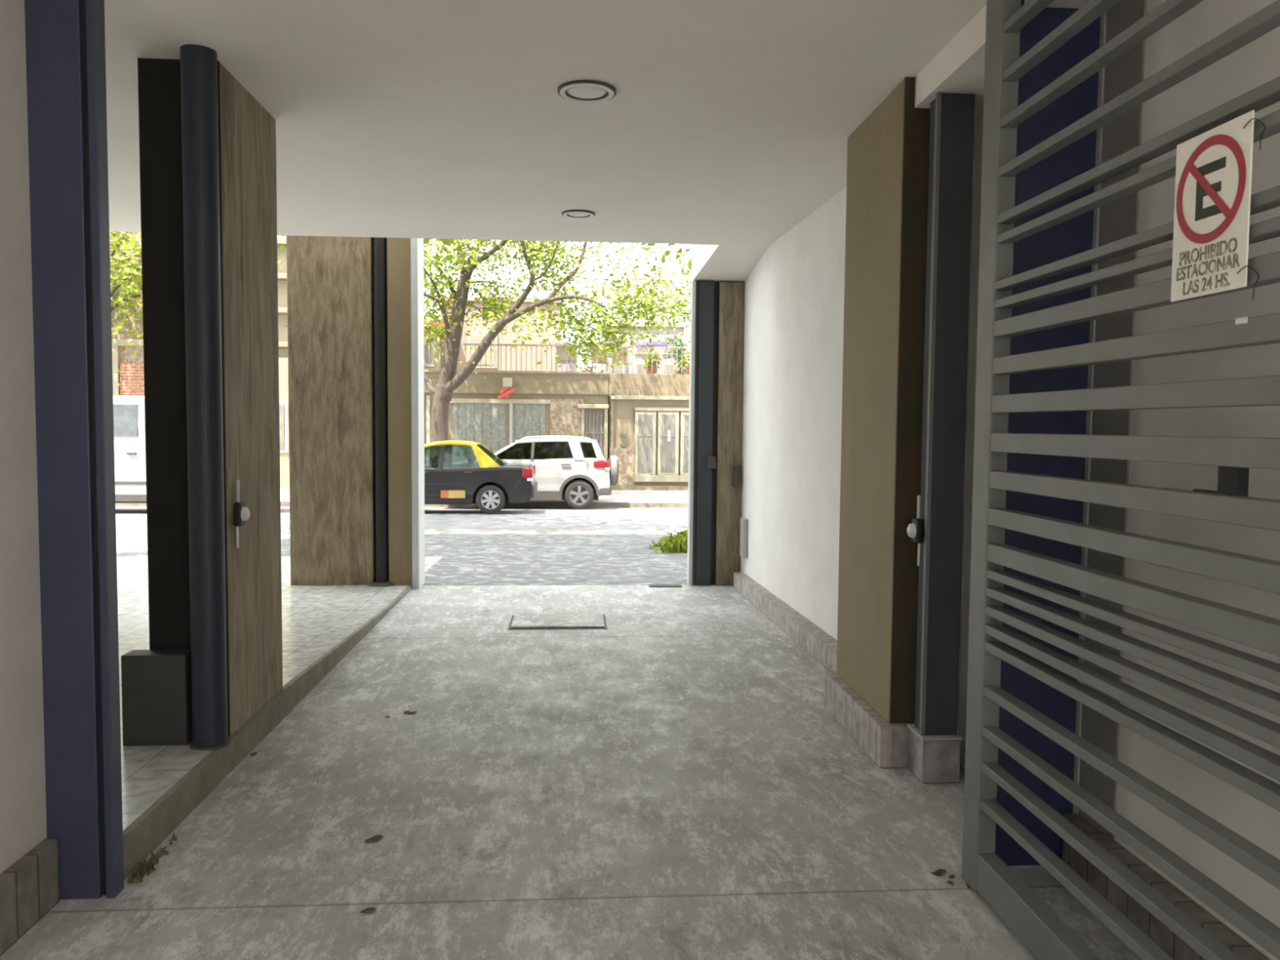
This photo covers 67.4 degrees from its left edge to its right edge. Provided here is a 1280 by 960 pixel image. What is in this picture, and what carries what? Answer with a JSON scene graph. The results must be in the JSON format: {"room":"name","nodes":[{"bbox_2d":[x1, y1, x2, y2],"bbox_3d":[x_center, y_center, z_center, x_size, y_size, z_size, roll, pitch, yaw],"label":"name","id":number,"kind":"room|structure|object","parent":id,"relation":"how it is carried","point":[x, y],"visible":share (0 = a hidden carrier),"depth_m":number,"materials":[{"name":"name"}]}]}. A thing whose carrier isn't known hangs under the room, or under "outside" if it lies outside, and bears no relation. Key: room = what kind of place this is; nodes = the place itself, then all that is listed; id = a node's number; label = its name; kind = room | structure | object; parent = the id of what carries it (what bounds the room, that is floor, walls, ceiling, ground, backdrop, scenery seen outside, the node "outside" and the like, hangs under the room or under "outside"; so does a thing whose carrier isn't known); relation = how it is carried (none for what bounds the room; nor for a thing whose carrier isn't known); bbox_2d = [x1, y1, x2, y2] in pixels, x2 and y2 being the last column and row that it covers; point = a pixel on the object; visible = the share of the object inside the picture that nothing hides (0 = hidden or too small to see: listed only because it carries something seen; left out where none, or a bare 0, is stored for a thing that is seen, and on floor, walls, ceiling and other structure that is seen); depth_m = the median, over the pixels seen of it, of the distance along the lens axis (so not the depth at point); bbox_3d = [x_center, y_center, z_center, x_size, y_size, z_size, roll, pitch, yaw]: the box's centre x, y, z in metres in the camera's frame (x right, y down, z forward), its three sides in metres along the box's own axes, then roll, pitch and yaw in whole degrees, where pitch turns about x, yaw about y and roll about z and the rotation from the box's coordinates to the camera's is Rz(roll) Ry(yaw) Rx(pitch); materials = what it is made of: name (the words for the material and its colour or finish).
{"room":"covered driveway entrance","nodes":[
{"label":"covered driveway entrance","id":0,"kind":"room"},
{"bbox_2d":[0,0,47,873],"bbox_3d":[-1.666,0.098,-1.993,0.120,3.200,10.250,0,3,-4],"label":"wall","id":1,"kind":"structure","parent":0,"point":[23,809],"depth_m":3.01,"materials":[{"name":"grey paint"}]},
{"bbox_2d":[0,837,60,955],"bbox_3d":[-1.599,1.589,-1.905,0.040,0.215,10.245,0,3,-4],"label":"baseboard","id":2,"kind":"structure","parent":1,"relation":"attached to","point":[29,888],"depth_m":3.02,"materials":[{"name":"tile"}]},
{"bbox_2d":[117,582,408,831],"bbox_3d":[-4.694,1.184,6.228,5.315,0.250,6.278,0,3,-4],"label":"floor","id":3,"kind":"structure","parent":0,"point":[315,619],"depth_m":6.84,"materials":[{"name":"tile"}]},
{"bbox_2d":[120,57,282,746],"bbox_3d":[-2.119,-0.285,4.701,0.425,3.200,0.970,0,3,-4],"label":"concrete pillar","id":4,"kind":"structure","parent":3,"relation":"on","point":[157,685],"depth_m":4.38,"materials":[{"name":"wood"}]},
{"bbox_2d":[233,480,249,547],"bbox_3d":[-1.863,0.160,4.498,0.062,0.320,0.070,0,3,-4],"label":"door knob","id":5,"kind":"object","parent":4,"relation":"attached to","point":[241,513],"visible":1,"depth_m":4.48,"materials":[{"name":"silver metal"}]},
{"bbox_2d":[180,44,231,751],"bbox_3d":[-1.920,-0.332,4.235,0.170,3.050,0.170,0,3,-4],"label":"steel post","id":6,"kind":"object","parent":3,"relation":"on","point":[198,63],"visible":1,"depth_m":4.18,"materials":[{"name":"black metal"}]},
{"bbox_2d":[122,585,412,879],"bbox_3d":[-2.028,1.196,6.415,0.030,0.250,6.278,0,3,-4],"label":"kerb","id":7,"kind":"object","parent":3,"relation":"attached to","point":[147,832],"visible":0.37,"depth_m":4.27,"materials":[{"name":"grey concrete"}]},
{"bbox_2d":[286,235,424,588],"bbox_3d":[-2.752,-0.904,9.335,1.233,3.900,0.360,0,3,-4],"label":"concrete pillar","id":8,"kind":"structure","parent":3,"relation":"on","point":[330,279],"depth_m":9.21,"materials":[{"name":"wood"}]},
{"bbox_2d":[366,237,395,586],"bbox_3d":[-2.502,-0.912,9.262,0.300,3.870,0.300,0,3,-4],"label":"column","id":9,"kind":"structure","parent":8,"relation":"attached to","point":[380,272],"depth_m":9.23,"materials":[{"name":"black metal"}]},
{"bbox_2d":[116,556,443,582],"bbox_3d":[-16.526,1.075,9.755,28.400,0.349,2.400,0,3,-4],"label":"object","id":10,"kind":"object","parent":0,"point":[129,569],"visible":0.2,"depth_m":10.65,"materials":[{"name":"tile"}]},
{"bbox_2d":[115,506,688,529],"bbox_3d":[-5.372,0.929,19.434,52.000,0.478,7.450,0,3,-4],"label":"street","id":11,"kind":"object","parent":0,"point":[126,517],"depth_m":18.75,"materials":[{"name":"grey asphalt"}]},
{"bbox_2d":[112,395,146,502],"bbox_3d":[-10.297,-0.553,20.151,4.800,2.380,1.870,0,3,-4],"label":"van","id":12,"kind":"object","parent":11,"relation":"on","point":[129,421],"visible":0.06,"depth_m":19.26,"materials":[{"name":"white paint"}]},
{"bbox_2d":[424,440,537,514],"bbox_3d":[-4.308,-0.096,20.700,4.115,1.525,1.920,0,3,-4],"label":"taxi","id":13,"kind":"object","parent":11,"relation":"on","point":[491,484],"visible":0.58,"depth_m":20.00,"materials":[{"name":"black paint"}]},
{"bbox_2d":[522,467,533,478],"bbox_3d":[-2.353,-0.146,20.118,0.212,0.205,0.224,0,3,-4],"label":"tail lamp","id":14,"kind":"object","parent":13,"relation":"attached to","point":[527,473],"depth_m":20.01,"materials":[{"name":"red plastic"}]},
{"bbox_2d":[454,506,544,507],"bbox_3d":[-5.637,0.805,23.224,52.000,0.307,0.150,0,3,-4],"label":"gutter","id":15,"kind":"object","parent":11,"relation":"on","point":[455,507],"depth_m":23.44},
{"bbox_2d":[452,435,618,509],"bbox_3d":[-2.651,-0.213,23.022,4.260,1.696,2.070,0,3,-4],"label":"suv","id":16,"kind":"object","parent":11,"relation":"on","point":[575,470],"visible":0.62,"depth_m":22.26,"materials":[{"name":"white paint"}]},
{"bbox_2d":[593,460,609,467],"bbox_3d":[-0.898,-0.370,22.404,0.370,0.150,0.306,0,3,-4],"label":"tail lamp","id":17,"kind":"object","parent":16,"relation":"attached to","point":[597,464],"depth_m":22.26,"materials":[{"name":"red plastic"}]},
{"bbox_2d":[115,529,688,585],"bbox_3d":[-4.881,1.071,12.398,52.000,0.426,6.150,0,3,-4],"label":"sidewalk","id":18,"kind":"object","parent":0,"point":[470,557],"visible":0.17,"depth_m":11.96,"materials":[{"name":"grey stone"}]},
{"bbox_2d":[114,235,493,346],"bbox_3d":[-5.173,-5.144,15.596,11.363,11.957,10.701,0,3,-8],"label":"street tree","id":19,"kind":"object","parent":18,"relation":"on","point":[446,242],"visible":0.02,"depth_m":16.21,"materials":[{"name":"green plant"}]},
{"bbox_2d":[115,528,686,530],"bbox_3d":[-5.101,0.955,15.554,52.000,0.304,0.180,0,3,-4],"label":"kerb","id":20,"kind":"object","parent":18,"relation":"on","point":[116,529],"depth_m":15.75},
{"bbox_2d":[636,243,691,325],"bbox_3d":[2.534,-4.821,15.444,10.421,11.466,9.528,1,3,11],"label":"street tree","id":21,"kind":"object","parent":18,"relation":"on","point":[679,253],"visible":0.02,"depth_m":17.37,"materials":[{"name":"green plant"}]},
{"bbox_2d":[648,527,687,553],"bbox_3d":[0.582,0.786,12.996,0.933,0.351,1.090,0,3,-4],"label":"clump","id":22,"kind":"object","parent":18,"relation":"on","point":[678,544],"visible":0.48,"depth_m":12.67,"materials":[{"name":"green plant"}]},
{"bbox_2d":[687,280,719,585],"bbox_3d":[0.635,-0.455,9.622,0.275,3.030,0.190,0,3,-4],"label":"gate post","id":23,"kind":"object","parent":18,"relation":"on","point":[704,295],"visible":1,"depth_m":9.57,"materials":[{"name":"grey metal"}]},
{"bbox_2d":[280,488,688,502],"bbox_3d":[-6.004,0.303,28.516,52.000,0.464,10.400,0,3,-4],"label":"sidewalk","id":24,"kind":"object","parent":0,"point":[617,495],"depth_m":24.67,"materials":[{"name":"grey concrete"}]},
{"bbox_2d":[109,231,142,386],"bbox_3d":[-14.120,-4.168,23.864,6.388,9.115,7.456,1,3,2],"label":"street tree","id":25,"kind":"object","parent":24,"relation":"on","point":[122,279],"visible":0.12,"depth_m":23.89,"materials":[{"name":"green plant"}]},
{"bbox_2d":[109,231,144,395],"bbox_3d":[-14.796,-4.305,28.268,6.380,8.660,7.150,0,3,-4],"label":"building","id":26,"kind":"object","parent":24,"relation":"on","point":[131,380],"visible":0.03,"depth_m":24.94,"materials":[{"name":"stone"}]},
{"bbox_2d":[277,235,289,488],"bbox_3d":[-9.532,-3.784,28.709,4.150,7.660,7.060,0,3,-4],"label":"house","id":27,"kind":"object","parent":24,"relation":"on","point":[282,273],"visible":0.02,"depth_m":25.43,"materials":[{"name":"paint"}]},
{"bbox_2d":[115,501,688,507],"bbox_3d":[-5.643,0.681,23.327,52.000,0.302,0.070,0,3,-4],"label":"kerb","id":28,"kind":"object","parent":24,"relation":"on","point":[283,504],"depth_m":23.56,"materials":[{"name":"grey concrete"}]},
{"bbox_2d":[423,342,608,465],"bbox_3d":[-4.271,-1.880,29.114,6.380,3.905,7.200,0,3,-4],"label":"house","id":29,"kind":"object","parent":24,"relation":"on","point":[543,403],"visible":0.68,"depth_m":25.71,"materials":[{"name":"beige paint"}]},
{"bbox_2d":[423,296,563,371],"bbox_3d":[-5.026,-4.385,30.826,5.070,2.460,5.400,0,3,-4],"label":"building","id":30,"kind":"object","parent":29,"relation":"on","point":[476,337],"visible":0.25,"depth_m":29.09,"materials":[{"name":"beige paint"}]},
{"bbox_2d":[497,377,515,399],"bbox_3d":[-3.534,-2.411,25.420,0.397,0.564,0.358,3,4,36],"label":"sign","id":31,"kind":"object","parent":29,"relation":"attached to","point":[507,382],"visible":1,"depth_m":25.36,"materials":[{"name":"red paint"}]},
{"bbox_2d":[555,341,576,371],"bbox_3d":[-2.106,-3.421,27.354,0.620,1.000,0.430,0,3,-4],"label":"air conditioner","id":32,"kind":"object","parent":29,"relation":"on","point":[559,350],"visible":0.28,"depth_m":27.16,"materials":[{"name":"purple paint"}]},
{"bbox_2d":[557,346,574,360],"bbox_3d":[-2.091,-3.595,27.145,0.500,0.430,0.030,0,3,-4],"label":"grille","id":33,"kind":"object","parent":32,"relation":"attached to","point":[564,354],"depth_m":27.13,"materials":[{"name":"white metal"}]},
{"bbox_2d":[569,337,594,371],"bbox_3d":[-1.699,-3.588,27.893,1.210,1.278,0.872,0,3,-12],"label":"potted shrub","id":34,"kind":"object","parent":29,"relation":"on","point":[588,354],"visible":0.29,"depth_m":27.87,"materials":[{"name":"green plant"}]},
{"bbox_2d":[585,413,603,450],"bbox_3d":[-1.233,-1.278,25.906,0.500,1.000,0.020,0,3,-4],"label":"grille","id":35,"kind":"object","parent":29,"relation":"attached to","point":[593,422],"depth_m":25.90,"materials":[{"name":"metal"}]},
{"bbox_2d":[591,346,608,371],"bbox_3d":[-1.150,-3.378,27.438,0.480,0.920,0.440,0,3,-4],"label":"patio chair","id":36,"kind":"object","parent":29,"relation":"on","point":[604,357],"visible":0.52,"depth_m":27.60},
{"bbox_2d":[423,238,691,465],"bbox_3d":[-3.279,-5.647,23.988,11.004,12.304,6.952,2,3,19],"label":"street tree","id":37,"kind":"object","parent":24,"relation":"on","point":[448,381],"visible":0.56,"depth_m":23.49,"materials":[{"name":"green plant"}]},
{"bbox_2d":[608,345,689,490],"bbox_3d":[1.498,-1.797,28.537,5.050,3.905,5.160,0,3,-4],"label":"house","id":38,"kind":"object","parent":24,"relation":"on","point":[648,414],"visible":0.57,"depth_m":26.00,"materials":[{"name":"beige paint"}]},
{"bbox_2d":[611,347,628,373],"bbox_3d":[-0.572,-3.392,27.779,0.480,0.920,0.440,0,3,-4],"label":"patio chair","id":39,"kind":"object","parent":38,"relation":"on","point":[620,357],"visible":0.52,"depth_m":27.94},
{"bbox_2d":[633,337,668,357],"bbox_3d":[0.329,-3.602,28.532,0.961,1.270,0.961,2,3,18],"label":"parasol","id":40,"kind":"object","parent":38,"relation":"on","point":[654,342],"visible":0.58,"depth_m":28.16,"materials":[{"name":"fabric"}]},
{"bbox_2d":[644,365,657,373],"bbox_3d":[0.321,-3.024,26.457,0.360,0.250,0.360,0,3,-4],"label":"pot","id":41,"kind":"object","parent":38,"relation":"on","point":[649,367],"depth_m":26.32,"materials":[{"name":"ceramic"}]},
{"bbox_2d":[642,349,661,373],"bbox_3d":[0.363,-3.237,26.356,0.548,0.688,0.734,2,3,20],"label":"potted shrub","id":42,"kind":"object","parent":38,"relation":"on","point":[654,357],"visible":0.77,"depth_m":26.32,"materials":[{"name":"green plant"}]},
{"bbox_2d":[664,299,689,373],"bbox_3d":[1.212,-4.059,27.764,1.068,2.393,1.200,0,3,-4],"label":"potted shrub","id":43,"kind":"object","parent":38,"relation":"on","point":[679,350],"visible":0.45,"depth_m":27.68,"materials":[{"name":"green plant"}]},
{"bbox_2d":[674,370,685,373],"bbox_3d":[1.171,-3.049,27.920,0.360,0.250,0.360,0,3,-4],"label":"pot","id":44,"kind":"object","parent":43,"relation":"on","point":[675,371],"depth_m":27.76,"materials":[{"name":"ceramic"}]},
{"bbox_2d":[677,346,689,373],"bbox_3d":[1.380,-3.322,26.603,0.528,0.847,0.712,-2,4,-42],"label":"potted shrub","id":45,"kind":"object","parent":38,"relation":"on","point":[684,358],"visible":0.3,"depth_m":26.61,"materials":[{"name":"green plant"}]},
{"bbox_2d":[684,365,689,373],"bbox_3d":[1.418,-3.019,26.533,0.360,0.250,0.360,0,3,-4],"label":"pot","id":46,"kind":"object","parent":45,"relation":"on","point":[688,366],"depth_m":26.41,"materials":[{"name":"ceramic"}]},
{"bbox_2d":[675,306,689,368],"bbox_3d":[3.548,-3.213,35.155,4.050,5.700,6.100,0,3,-4],"label":"building","id":47,"kind":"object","parent":24,"relation":"on","point":[686,331],"visible":0.04,"depth_m":33.97,"materials":[{"name":"white paint"}]},
{"bbox_2d":[104,0,986,245],"bbox_3d":[-2.636,-1.945,3.430,9.200,0.250,9.620,0,3,-4],"label":"ceiling","id":48,"kind":"structure","parent":0,"point":[726,122],"depth_m":4.78,"materials":[{"name":"paint"}]},
{"bbox_2d":[561,209,595,218],"bbox_3d":[-0.466,-2.010,7.262,0.250,0.016,0.250,0,3,-4],"label":"recessed light","id":49,"kind":"object","parent":48,"relation":"in","point":[575,214],"visible":1,"depth_m":7.23,"materials":[{"name":"metal"}]},
{"bbox_2d":[568,213,588,217],"bbox_3d":[-0.466,-2.008,7.263,0.166,0.012,0.166,0,3,-4],"label":"diffuser","id":50,"kind":"object","parent":49,"relation":"attached to","point":[570,215],"depth_m":7.26,"materials":[{"name":"white plastic"}]},
{"bbox_2d":[557,80,616,102],"bbox_3d":[-0.254,-1.857,4.595,0.280,0.016,0.280,0,3,-4],"label":"recessed light","id":51,"kind":"object","parent":48,"relation":"in","point":[577,91],"visible":1,"depth_m":4.57,"materials":[{"name":"metal"}]},
{"bbox_2d":[566,85,607,98],"bbox_3d":[-0.254,-1.855,4.595,0.196,0.012,0.196,0,3,-4],"label":"diffuser","id":52,"kind":"object","parent":51,"relation":"attached to","point":[572,91],"depth_m":4.58,"materials":[{"name":"white plastic"}]},
{"bbox_2d":[914,0,1089,110],"bbox_3d":[1.591,-1.613,1.665,0.290,0.140,5.480,0,3,-4],"label":"beam","id":53,"kind":"structure","parent":48,"relation":"attached to","point":[958,67],"depth_m":3.98,"materials":[{"name":"paint"}]},
{"bbox_2d":[0,584,1142,959],"bbox_3d":[-0.078,1.575,1.365,3.850,0.100,16.550,0,3,-4],"label":"floor","id":54,"kind":"structure","parent":0,"point":[674,780],"depth_m":3.90,"materials":[{"name":"concrete"}]},
{"bbox_2d":[24,0,124,899],"bbox_3d":[-1.872,-0.195,3.157,0.243,3.200,0.070,0,3,-4],"label":"gate post","id":55,"kind":"object","parent":54,"relation":"on","point":[65,39],"visible":0.88,"depth_m":3.13,"materials":[{"name":"blue metal"}]},
{"bbox_2d":[127,831,179,884],"bbox_3d":[-1.762,1.371,3.506,0.084,0.035,0.370,0,3,-4],"label":"moss","id":56,"kind":"object","parent":54,"relation":"on","point":[153,860],"visible":1,"depth_m":3.43,"materials":[{"name":"green plant"}]},
{"bbox_2d":[249,751,257,755],"bbox_3d":[-1.862,1.319,4.625,0.033,0.006,0.056,-1,3,-21],"label":"fallen leaf","id":57,"kind":"object","parent":54,"relation":"on","point":[254,753],"visible":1,"depth_m":4.62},
{"bbox_2d":[359,907,376,912],"bbox_3d":[-0.892,1.412,3.149,0.051,0.005,0.030,0,3,-2],"label":"fallen leaf","id":58,"kind":"object","parent":54,"relation":"on","point":[368,909],"visible":1,"depth_m":3.15,"materials":[{"name":"brown plant"}]},
{"bbox_2d":[364,837,381,841],"bbox_3d":[-1.023,1.379,3.680,0.061,0.007,0.036,0,3,-1],"label":"fallen leaf","id":59,"kind":"object","parent":54,"relation":"on","point":[372,838],"visible":1,"depth_m":3.68,"materials":[{"name":"brown plant"}]},
{"bbox_2d":[370,835,383,838],"bbox_3d":[-1.017,1.379,3.708,0.049,0.005,0.029,0,3,-1],"label":"fallen leaf","id":60,"kind":"object","parent":54,"relation":"on","point":[375,836],"visible":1,"depth_m":3.71,"materials":[{"name":"brown plant"}]},
{"bbox_2d":[507,613,607,629],"bbox_3d":[-0.663,1.146,7.801,0.775,0.018,0.560,0,3,-4],"label":"manhole cover","id":61,"kind":"object","parent":54,"relation":"on","point":[518,621],"visible":1,"depth_m":7.73,"materials":[{"name":"concrete"}]},
{"bbox_2d":[648,584,682,587],"bbox_3d":[0.253,1.057,9.582,0.330,0.010,0.130,0,3,-4],"label":"floor drain","id":62,"kind":"object","parent":54,"relation":"on","point":[649,585],"visible":1,"depth_m":9.54,"materials":[{"name":"metal"}]},
{"bbox_2d":[715,281,744,585],"bbox_3d":[0.894,-0.456,9.680,0.250,3.030,0.290,0,3,-4],"label":"concrete pillar","id":63,"kind":"structure","parent":54,"relation":"on","point":[731,294],"depth_m":9.59,"materials":[{"name":"wood"}]},
{"bbox_2d":[823,76,930,768],"bbox_3d":[1.272,-0.269,4.943,0.335,3.200,1.020,0,3,-4],"label":"concrete pillar","id":64,"kind":"structure","parent":54,"relation":"on","point":[871,694],"depth_m":4.66,"materials":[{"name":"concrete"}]},
{"bbox_2d":[930,871,942,875],"bbox_3d":[1.065,1.413,3.445,0.039,0.005,0.023,3,4,40],"label":"fallen leaf","id":65,"kind":"object","parent":54,"relation":"on","point":[934,872],"visible":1,"depth_m":3.44,"materials":[{"name":"brown plant"}]},
{"bbox_2d":[933,869,946,873],"bbox_3d":[1.081,1.411,3.459,0.057,0.005,0.030,-1,2,-23],"label":"fallen leaf","id":66,"kind":"object","parent":54,"relation":"on","point":[940,871],"visible":1,"depth_m":3.46,"materials":[{"name":"brown plant"}]},
{"bbox_2d":[906,92,974,783],"bbox_3d":[1.364,-0.164,4.338,0.185,3.060,0.200,0,3,-4],"label":"steel post","id":67,"kind":"object","parent":54,"relation":"on","point":[934,739],"visible":1,"depth_m":4.28,"materials":[{"name":"black metal"}]},
{"bbox_2d":[906,495,923,565],"bbox_3d":[1.245,0.230,4.357,0.062,0.320,0.070,0,3,-4],"label":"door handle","id":68,"kind":"object","parent":67,"relation":"attached to","point":[914,530],"visible":1,"depth_m":4.33,"materials":[{"name":"silver metal"}]},
{"bbox_2d":[946,880,954,885],"bbox_3d":[1.094,1.417,3.376,0.020,0.004,0.034,-2,4,-40],"label":"fallen leaf","id":69,"kind":"object","parent":54,"relation":"on","point":[950,882],"visible":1,"depth_m":3.38,"materials":[{"name":"brown plant"}]},
{"bbox_2d":[948,874,955,878],"bbox_3d":[1.113,1.415,3.426,0.021,0.004,0.036,2,3,18],"label":"fallen leaf","id":70,"kind":"object","parent":54,"relation":"on","point":[953,876],"visible":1,"depth_m":3.43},
{"bbox_2d":[995,0,1146,866],"bbox_3d":[1.421,-0.175,3.307,0.385,3.200,0.290,0,3,-4],"label":"column","id":71,"kind":"structure","parent":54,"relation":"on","point":[1117,220],"depth_m":3.38,"materials":[{"name":"blue paint"}]},
{"bbox_2d":[961,0,1279,959],"bbox_3d":[1.306,-0.064,1.759,0.090,3.128,3.130,0,3,-4],"label":"gate","id":72,"kind":"object","parent":54,"relation":"on","point":[1044,934],"visible":1,"depth_m":2.50,"materials":[{"name":"grey metal"}]},
{"bbox_2d":[1170,110,1266,302],"bbox_3d":[1.235,-0.564,2.061,0.021,0.385,0.287,0,3,-4],"label":"no parking sign","id":73,"kind":"object","parent":72,"relation":"attached to","point":[1214,167],"visible":1,"depth_m":2.06,"materials":[{"name":"metal"}]},
{"bbox_2d":[691,244,768,282],"bbox_3d":[0.868,-2.223,9.040,0.517,0.570,1.157,0,3,-10],"label":"soffit","id":74,"kind":"structure","parent":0,"point":[716,263],"depth_m":9.06,"materials":[{"name":"paint"}]},
{"bbox_2d":[740,0,1279,959],"bbox_3d":[1.800,-0.065,1.427,0.410,3.200,16.600,0,3,-4],"label":"wall","id":75,"kind":"structure","parent":0,"point":[793,317],"depth_m":3.08,"materials":[{"name":"white paint"}]},
{"bbox_2d":[739,517,747,558],"bbox_3d":[1.020,0.566,9.431,0.045,0.380,0.180,0,3,-4],"label":"meter cover","id":76,"kind":"object","parent":75,"relation":"attached to","point":[744,522],"visible":1,"depth_m":9.35,"materials":[{"name":"grey plastic"}]},
{"bbox_2d":[733,572,837,673],"bbox_3d":[1.178,1.111,7.525,0.130,0.150,4.106,0,3,-6],"label":"baseboard","id":77,"kind":"structure","parent":75,"relation":"attached to","point":[816,642],"depth_m":7.35,"materials":[{"name":"tile"}]},
{"bbox_2d":[1062,813,1271,959],"bbox_3d":[1.921,1.607,-1.637,0.060,0.210,10.290,0,3,-4],"label":"baseboard","id":78,"kind":"structure","parent":75,"relation":"attached to","point":[1162,935],"depth_m":2.99,"materials":[{"name":"tile"}]},
{"label":"outside","id":79,"kind":"structure","parent":0,"visible":0},
{"bbox_2d":[596,320,684,376],"bbox_3d":[0.006,-3.197,37.419,3.300,5.350,5.100,0,3,-4],"label":"building","id":80,"kind":"structure","parent":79,"point":[663,337],"depth_m":34.87,"materials":[{"name":"white paint"}]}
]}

